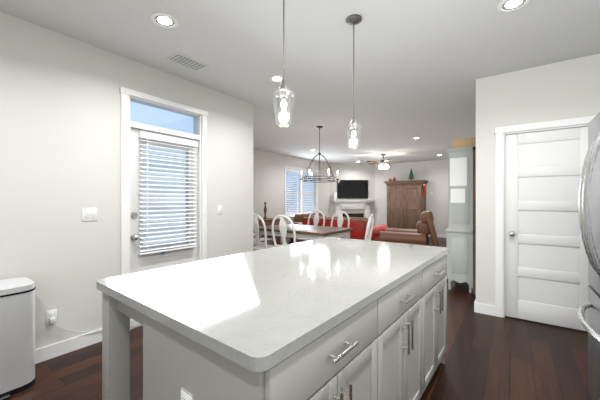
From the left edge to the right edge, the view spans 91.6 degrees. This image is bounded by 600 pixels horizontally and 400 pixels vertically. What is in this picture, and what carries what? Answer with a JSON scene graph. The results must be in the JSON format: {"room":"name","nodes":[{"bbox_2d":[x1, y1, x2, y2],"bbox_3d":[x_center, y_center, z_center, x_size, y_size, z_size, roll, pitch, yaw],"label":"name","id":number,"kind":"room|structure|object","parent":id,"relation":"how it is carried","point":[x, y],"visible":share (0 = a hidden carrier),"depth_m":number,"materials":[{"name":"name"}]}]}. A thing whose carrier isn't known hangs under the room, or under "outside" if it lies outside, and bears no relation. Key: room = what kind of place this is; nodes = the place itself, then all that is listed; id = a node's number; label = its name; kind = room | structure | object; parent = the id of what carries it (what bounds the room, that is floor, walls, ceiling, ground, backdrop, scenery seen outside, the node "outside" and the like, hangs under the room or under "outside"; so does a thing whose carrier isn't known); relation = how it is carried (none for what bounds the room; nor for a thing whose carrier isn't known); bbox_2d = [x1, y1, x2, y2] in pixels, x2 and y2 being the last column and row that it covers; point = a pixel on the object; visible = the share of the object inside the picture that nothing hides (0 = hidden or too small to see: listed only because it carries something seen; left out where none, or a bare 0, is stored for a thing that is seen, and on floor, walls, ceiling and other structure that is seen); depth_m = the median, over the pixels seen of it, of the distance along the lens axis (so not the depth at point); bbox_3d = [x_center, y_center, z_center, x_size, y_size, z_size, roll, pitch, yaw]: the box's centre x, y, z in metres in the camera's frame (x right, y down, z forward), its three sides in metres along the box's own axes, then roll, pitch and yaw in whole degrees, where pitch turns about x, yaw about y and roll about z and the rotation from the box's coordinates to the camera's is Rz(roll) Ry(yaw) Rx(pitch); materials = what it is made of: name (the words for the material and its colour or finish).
{"room":"kitchen","nodes":[
{"label":"kitchen","id":0,"kind":"room"},
{"bbox_2d":[0,11,252,348],"bbox_3d":[-2.235,-0.050,2.248,0.120,2.700,5.110,0,0,36],"label":"wall","id":1,"kind":"structure","parent":0,"point":[60,131],"depth_m":2.53,"materials":[{"name":"paint"}]},
{"bbox_2d":[46,309,56,325],"bbox_3d":[-2.045,0.965,2.400,0.010,0.115,0.070,0,0,36],"label":"outlet","id":2,"kind":"object","parent":1,"relation":"attached to","point":[51,313],"visible":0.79,"depth_m":2.40,"materials":[{"name":"white plastic"}]},
{"bbox_2d":[49,317,132,331],"bbox_3d":[-1.814,1.079,2.686,0.030,0.228,0.767,0,0,36],"label":"cord","id":3,"kind":"object","parent":2,"relation":"attached to","point":[52,320],"visible":0.75,"depth_m":2.41,"materials":[{"name":"white plastic"}]},
{"bbox_2d":[35,329,101,363],"bbox_3d":[-2.674,1.245,1.531,0.015,0.110,3.195,0,0,36],"label":"baseboard","id":4,"kind":"structure","parent":1,"relation":"attached to","point":[48,352],"depth_m":2.48,"materials":[{"name":"white wood"}]},
{"bbox_2d":[82,208,96,220],"bbox_3d":[-1.885,0.130,2.618,0.013,0.115,0.116,0,0,36],"label":"light switch","id":5,"kind":"object","parent":1,"relation":"attached to","point":[89,214],"visible":1,"depth_m":2.62,"materials":[{"name":"white plastic"}]},
{"bbox_2d":[130,100,196,133],"bbox_3d":[-1.510,-0.904,3.267,0.006,0.238,0.800,0,0,36],"label":"window","id":6,"kind":"structure","parent":1,"relation":"in","point":[163,118],"depth_m":3.26,"materials":[{"name":"clear glass"}]},
{"bbox_2d":[130,128,197,326],"bbox_3d":[-1.475,0.279,3.241,0.122,2.008,0.796,0,0,36],"label":"door","id":7,"kind":"structure","parent":1,"relation":"in","point":[140,263],"depth_m":3.13,"materials":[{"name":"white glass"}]},
{"bbox_2d":[120,86,207,330],"bbox_3d":[-1.490,0.102,3.252,0.145,2.395,1.000,0,0,36],"label":"door frame","id":8,"kind":"structure","parent":1,"relation":"attached to","point":[200,124],"depth_m":3.09,"materials":[{"name":"white wood"}]},
{"bbox_2d":[138,131,197,254],"bbox_3d":[-1.441,-0.052,3.244,0.057,1.295,0.670,0,0,36],"label":"door blinds","id":9,"kind":"object","parent":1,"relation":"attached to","point":[163,138],"visible":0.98,"depth_m":3.21,"materials":[{"name":"white plastic"}]},
{"bbox_2d":[217,206,221,214],"bbox_3d":[-1.038,0.130,3.783,0.013,0.115,0.070,0,0,36],"label":"light switch","id":10,"kind":"object","parent":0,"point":[219,209],"depth_m":3.77,"materials":[{"name":"white plastic"}]},
{"bbox_2d":[253,149,329,238],"bbox_3d":[-0.499,-0.050,9.095,0.120,2.700,8.250,0,0,36],"label":"wall","id":11,"kind":"structure","parent":0,"point":[268,178],"depth_m":8.68,"materials":[{"name":"paint"}]},
{"bbox_2d":[284,165,318,219],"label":"window","id":12,"kind":"structure","parent":11,"relation":"in","point":[301,192],"depth_m":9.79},
{"bbox_2d":[286,169,315,215],"bbox_3d":[0.046,-0.240,9.818,0.063,1.456,1.730,0,0,36],"label":"window blinds","id":13,"kind":"object","parent":12,"relation":"attached to","point":[299,172],"visible":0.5,"depth_m":9.65,"materials":[{"name":"white plastic"}]},
{"bbox_2d":[6,237,591,399],"bbox_3d":[0.854,1.340,5.029,7.090,0.080,13.240,0,0,36],"label":"floor","id":14,"kind":"structure","parent":0,"point":[489,357],"depth_m":2.29,"materials":[{"name":"brown wood"}]},
{"bbox_2d":[0,277,35,399],"bbox_3d":[-2.114,0.944,1.931,0.410,0.712,0.520,0,0,36],"label":"trash can","id":15,"kind":"object","parent":14,"relation":"on","point":[17,335],"visible":1,"depth_m":1.97,"materials":[{"name":"silver plastic"}]},
{"bbox_2d":[253,212,272,245],"bbox_3d":[-0.904,0.765,6.182,0.521,1.071,0.460,0,0,36],"label":"chair","id":16,"kind":"object","parent":14,"relation":"on","point":[269,241],"visible":0.06,"depth_m":6.12,"materials":[{"name":"white wood"}]},
{"bbox_2d":[253,214,273,250],"bbox_3d":[-0.634,0.765,5.151,0.460,1.071,0.521,0,0,36],"label":"dining chair","id":17,"kind":"object","parent":14,"relation":"on","point":[260,245],"visible":0.27,"depth_m":4.98,"materials":[{"name":"white wood"}]},
{"bbox_2d":[253,218,280,244],"bbox_3d":[-1.116,0.910,7.696,0.487,0.780,1.440,0,0,36],"label":"sideboard","id":18,"kind":"object","parent":14,"relation":"on","point":[268,221],"visible":0.06,"depth_m":7.80,"materials":[{"name":"brown wood"}]},
{"bbox_2d":[263,202,266,218],"bbox_3d":[-0.947,0.289,7.968,0.110,0.460,0.107,0,0,36],"label":"candlestick","id":19,"kind":"object","parent":18,"relation":"on","point":[265,211],"visible":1,"depth_m":7.94,"materials":[{"name":"brown wood"}]},
{"bbox_2d":[96,237,448,399],"bbox_3d":[0.119,0.840,1.844,1.148,0.920,2.080,0,0,38],"label":"kitchen island","id":20,"kind":"object","parent":14,"relation":"on","point":[331,318],"visible":1,"depth_m":1.20,"materials":[{"name":"stone"}]},
{"bbox_2d":[272,215,295,246],"bbox_3d":[-0.157,0.765,4.780,0.460,1.071,0.521,0,0,32],"label":"dining chair","id":21,"kind":"object","parent":14,"relation":"on","point":[283,227],"visible":0.31,"depth_m":4.60,"materials":[{"name":"white wood"}]},
{"bbox_2d":[253,224,353,244],"bbox_3d":[0.036,0.915,5.561,1.650,0.770,1.080,0,0,36],"label":"dining table","id":22,"kind":"object","parent":14,"relation":"on","point":[310,232],"visible":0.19,"depth_m":5.24,"materials":[{"name":"brown wood"}]},
{"bbox_2d":[290,212,321,241],"bbox_3d":[0.486,0.854,9.498,0.900,0.892,1.600,0,0,36],"label":"loveseat","id":23,"kind":"object","parent":14,"relation":"on","point":[298,217],"visible":0.17,"depth_m":9.15,"materials":[{"name":"leather"}]},
{"bbox_2d":[296,210,324,242],"bbox_3d":[0.243,0.765,6.357,0.460,1.071,0.521,0,0,36],"label":"dining chair","id":24,"kind":"object","parent":14,"relation":"on","point":[316,221],"visible":0.42,"depth_m":6.49,"materials":[{"name":"white wood"}]},
{"bbox_2d":[331,211,349,236],"bbox_3d":[0.719,0.765,5.987,0.460,1.071,0.521,0,0,39],"label":"dining chair","id":25,"kind":"object","parent":14,"relation":"on","point":[340,220],"visible":0.17,"depth_m":6.14,"materials":[{"name":"white wood"}]},
{"bbox_2d":[296,216,388,242],"bbox_3d":[0.968,0.849,7.133,2.140,0.902,0.951,0,0,36],"label":"sofa","id":26,"kind":"object","parent":14,"relation":"on","point":[358,225],"visible":0.15,"depth_m":6.48,"materials":[{"name":"red fabric"}]},
{"bbox_2d":[365,214,373,239],"bbox_3d":[0.980,0.765,4.948,0.521,1.071,0.460,0,0,24],"label":"chair","id":27,"kind":"object","parent":14,"relation":"on","point":[369,228],"visible":0.21,"depth_m":4.83,"materials":[{"name":"white wood"}]},
{"bbox_2d":[384,180,428,228],"bbox_3d":[3.791,0.310,10.441,1.400,1.980,0.670,0,0,36],"label":"armoire","id":28,"kind":"object","parent":14,"relation":"on","point":[406,203],"visible":0.71,"depth_m":10.18,"materials":[{"name":"brown wood"}]},
{"bbox_2d":[408,168,414,179],"bbox_3d":[3.951,-0.911,10.355,0.220,0.462,0.220,0,0,36],"label":"tree","id":29,"kind":"object","parent":28,"relation":"on","point":[411,175],"visible":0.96,"depth_m":10.32,"materials":[{"name":"green plant"}]},
{"bbox_2d":[379,210,439,246],"bbox_3d":[2.148,0.752,5.660,1.096,1.095,0.944,0,0,24],"label":"leather recliner","id":30,"kind":"object","parent":14,"relation":"on","point":[425,226],"visible":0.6,"depth_m":5.29,"materials":[{"name":"brown leather"}]},
{"bbox_2d":[445,146,475,293],"bbox_3d":[2.559,0.280,4.500,0.458,2.040,0.990,0,0,36],"label":"tall cabinet","id":31,"kind":"object","parent":14,"relation":"on","point":[461,245],"visible":0.71,"depth_m":4.10,"materials":[{"name":"grey wood"}]},
{"bbox_2d":[450,157,466,202],"bbox_3d":[2.247,-0.280,4.144,0.215,0.640,0.002,0,0,36],"label":"papers","id":32,"kind":"object","parent":31,"relation":"attached to","point":[458,171],"visible":1,"depth_m":4.14,"materials":[{"name":"white paper"}]},
{"bbox_2d":[451,137,475,149],"bbox_3d":[2.462,-0.805,4.299,0.350,0.130,0.450,0,0,36],"label":"box","id":33,"kind":"object","parent":31,"relation":"on","point":[464,142],"visible":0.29,"depth_m":4.13,"materials":[{"name":"cardboard"}]},
{"bbox_2d":[578,113,599,399],"bbox_3d":[1.801,0.410,1.266,0.854,1.780,0.925,0,0,36],"label":"fridge","id":34,"kind":"object","parent":14,"relation":"on","point":[589,203],"visible":1,"depth_m":1.60,"materials":[{"name":"metal"}]},
{"bbox_2d":[0,0,599,164],"bbox_3d":[0.854,-1.440,5.029,7.090,0.080,13.240,0,0,36],"label":"ceiling","id":35,"kind":"structure","parent":0,"point":[421,67],"depth_m":2.75,"materials":[{"name":"paint"}]},
{"bbox_2d":[150,12,178,27],"bbox_3d":[-1.055,-1.396,2.274,0.199,0.006,0.199,0,0,27],"label":"recessed light","id":36,"kind":"object","parent":35,"relation":"in","point":[164,20],"depth_m":2.27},
{"bbox_2d":[167,53,208,71],"bbox_3d":[-1.135,-1.388,2.963,0.200,0.023,0.350,0,0,36],"label":"ceiling vent","id":37,"kind":"object","parent":35,"relation":"in","point":[186,61],"visible":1,"depth_m":2.93,"materials":[{"name":"white metal"}]},
{"bbox_2d":[269,75,285,82],"bbox_3d":[-0.261,-1.396,3.366,0.199,0.006,0.199,0,0,30],"label":"recessed light","id":38,"kind":"object","parent":35,"relation":"in","point":[275,78],"depth_m":3.35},
{"bbox_2d":[273,0,294,126],"bbox_3d":[-0.087,-0.900,1.565,0.124,1.000,0.124,0,0,36],"label":"pendant light","id":39,"kind":"object","parent":35,"relation":"hanging from","point":[283,101],"visible":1,"depth_m":1.54,"materials":[{"name":"glass"}]},
{"bbox_2d":[300,126,338,181],"bbox_3d":[0.372,-0.877,5.564,0.646,1.047,0.736,0,0,36],"label":"dining chandelier","id":40,"kind":"object","parent":35,"relation":"hanging from","point":[318,178],"visible":1,"depth_m":5.52,"materials":[{"name":"metal"}]},
{"bbox_2d":[346,14,361,148],"bbox_3d":[0.416,-0.900,2.257,0.124,1.000,0.124,0,0,36],"label":"pendant light","id":41,"kind":"object","parent":35,"relation":"hanging from","point":[353,130],"visible":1,"depth_m":2.23,"materials":[{"name":"glass"}]},
{"bbox_2d":[366,154,403,168],"bbox_3d":[2.578,-1.175,8.937,1.114,0.450,1.069,0,0,36],"label":"ceiling fan","id":42,"kind":"object","parent":35,"relation":"hanging from","point":[383,162],"visible":1,"depth_m":8.84,"materials":[{"name":"brown metal"}]},
{"bbox_2d":[497,0,529,12],"bbox_3d":[1.519,-1.396,2.073,0.199,0.006,0.199,0,0,30],"label":"recessed light","id":43,"kind":"object","parent":35,"relation":"in","point":[505,6],"depth_m":2.09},
{"bbox_2d":[330,164,374,225],"bbox_3d":[2.047,-0.050,11.392,1.300,2.700,1.300,0,0,36],"label":"wall","id":44,"kind":"structure","parent":0,"point":[356,171],"depth_m":11.40,"materials":[{"name":"paint"}]},
{"bbox_2d":[337,180,367,197],"bbox_3d":[2.053,-0.420,11.357,1.240,0.720,0.064,0,0,-9],"label":"tv","id":45,"kind":"object","parent":44,"relation":"attached to","point":[352,188],"visible":0.9,"depth_m":11.32,"materials":[{"name":"black plastic"}]},
{"bbox_2d":[332,200,374,218],"bbox_3d":[2.082,0.646,11.171,1.640,1.308,0.440,0,0,-9],"label":"fireplace mantel","id":46,"kind":"object","parent":44,"relation":"attached to","point":[356,208],"visible":0.6,"depth_m":11.28,"materials":[{"name":"stone"}]},
{"bbox_2d":[375,159,448,234],"bbox_3d":[4.758,-0.050,10.300,6.970,2.700,0.120,0,0,36],"label":"wall","id":47,"kind":"structure","parent":0,"point":[434,173],"depth_m":10.40,"materials":[{"name":"paint"}]},
{"bbox_2d":[428,234,445,237],"bbox_3d":[4.059,1.245,10.724,5.280,0.110,0.015,0,0,36],"label":"baseboard","id":48,"kind":"structure","parent":47,"relation":"attached to","point":[438,235],"depth_m":10.10,"materials":[{"name":"white wood"}]},
{"bbox_2d":[476,54,599,305],"bbox_3d":[2.731,-0.050,2.960,1.620,2.700,0.120,0,0,36],"label":"wall","id":49,"kind":"structure","parent":0,"point":[567,89],"depth_m":3.19,"materials":[{"name":"paint"}]},
{"bbox_2d":[474,299,479,312],"bbox_3d":[4.126,1.245,6.271,0.015,0.110,7.145,0,0,36],"label":"baseboard","id":50,"kind":"structure","parent":49,"relation":"attached to","point":[476,305],"depth_m":3.38,"materials":[{"name":"white wood"}]},
{"bbox_2d":[494,115,596,317],"bbox_3d":[2.587,0.245,3.050,0.916,2.110,0.145,0,0,36],"label":"door frame","id":51,"kind":"structure","parent":49,"relation":"attached to","point":[500,133],"depth_m":3.23,"materials":[{"name":"white wood"}]},
{"bbox_2d":[505,126,589,330],"bbox_3d":[2.563,0.283,3.017,0.724,2.010,0.110,0,0,36],"label":"pantry door","id":52,"kind":"structure","parent":49,"relation":"in","point":[546,269],"depth_m":3.05,"materials":[{"name":"white wood"}]},
{"label":"outside","id":53,"kind":"structure","parent":0,"visible":0},
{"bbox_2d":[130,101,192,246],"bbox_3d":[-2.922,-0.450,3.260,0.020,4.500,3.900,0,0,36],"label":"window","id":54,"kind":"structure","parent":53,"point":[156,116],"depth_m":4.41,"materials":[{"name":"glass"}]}
]}

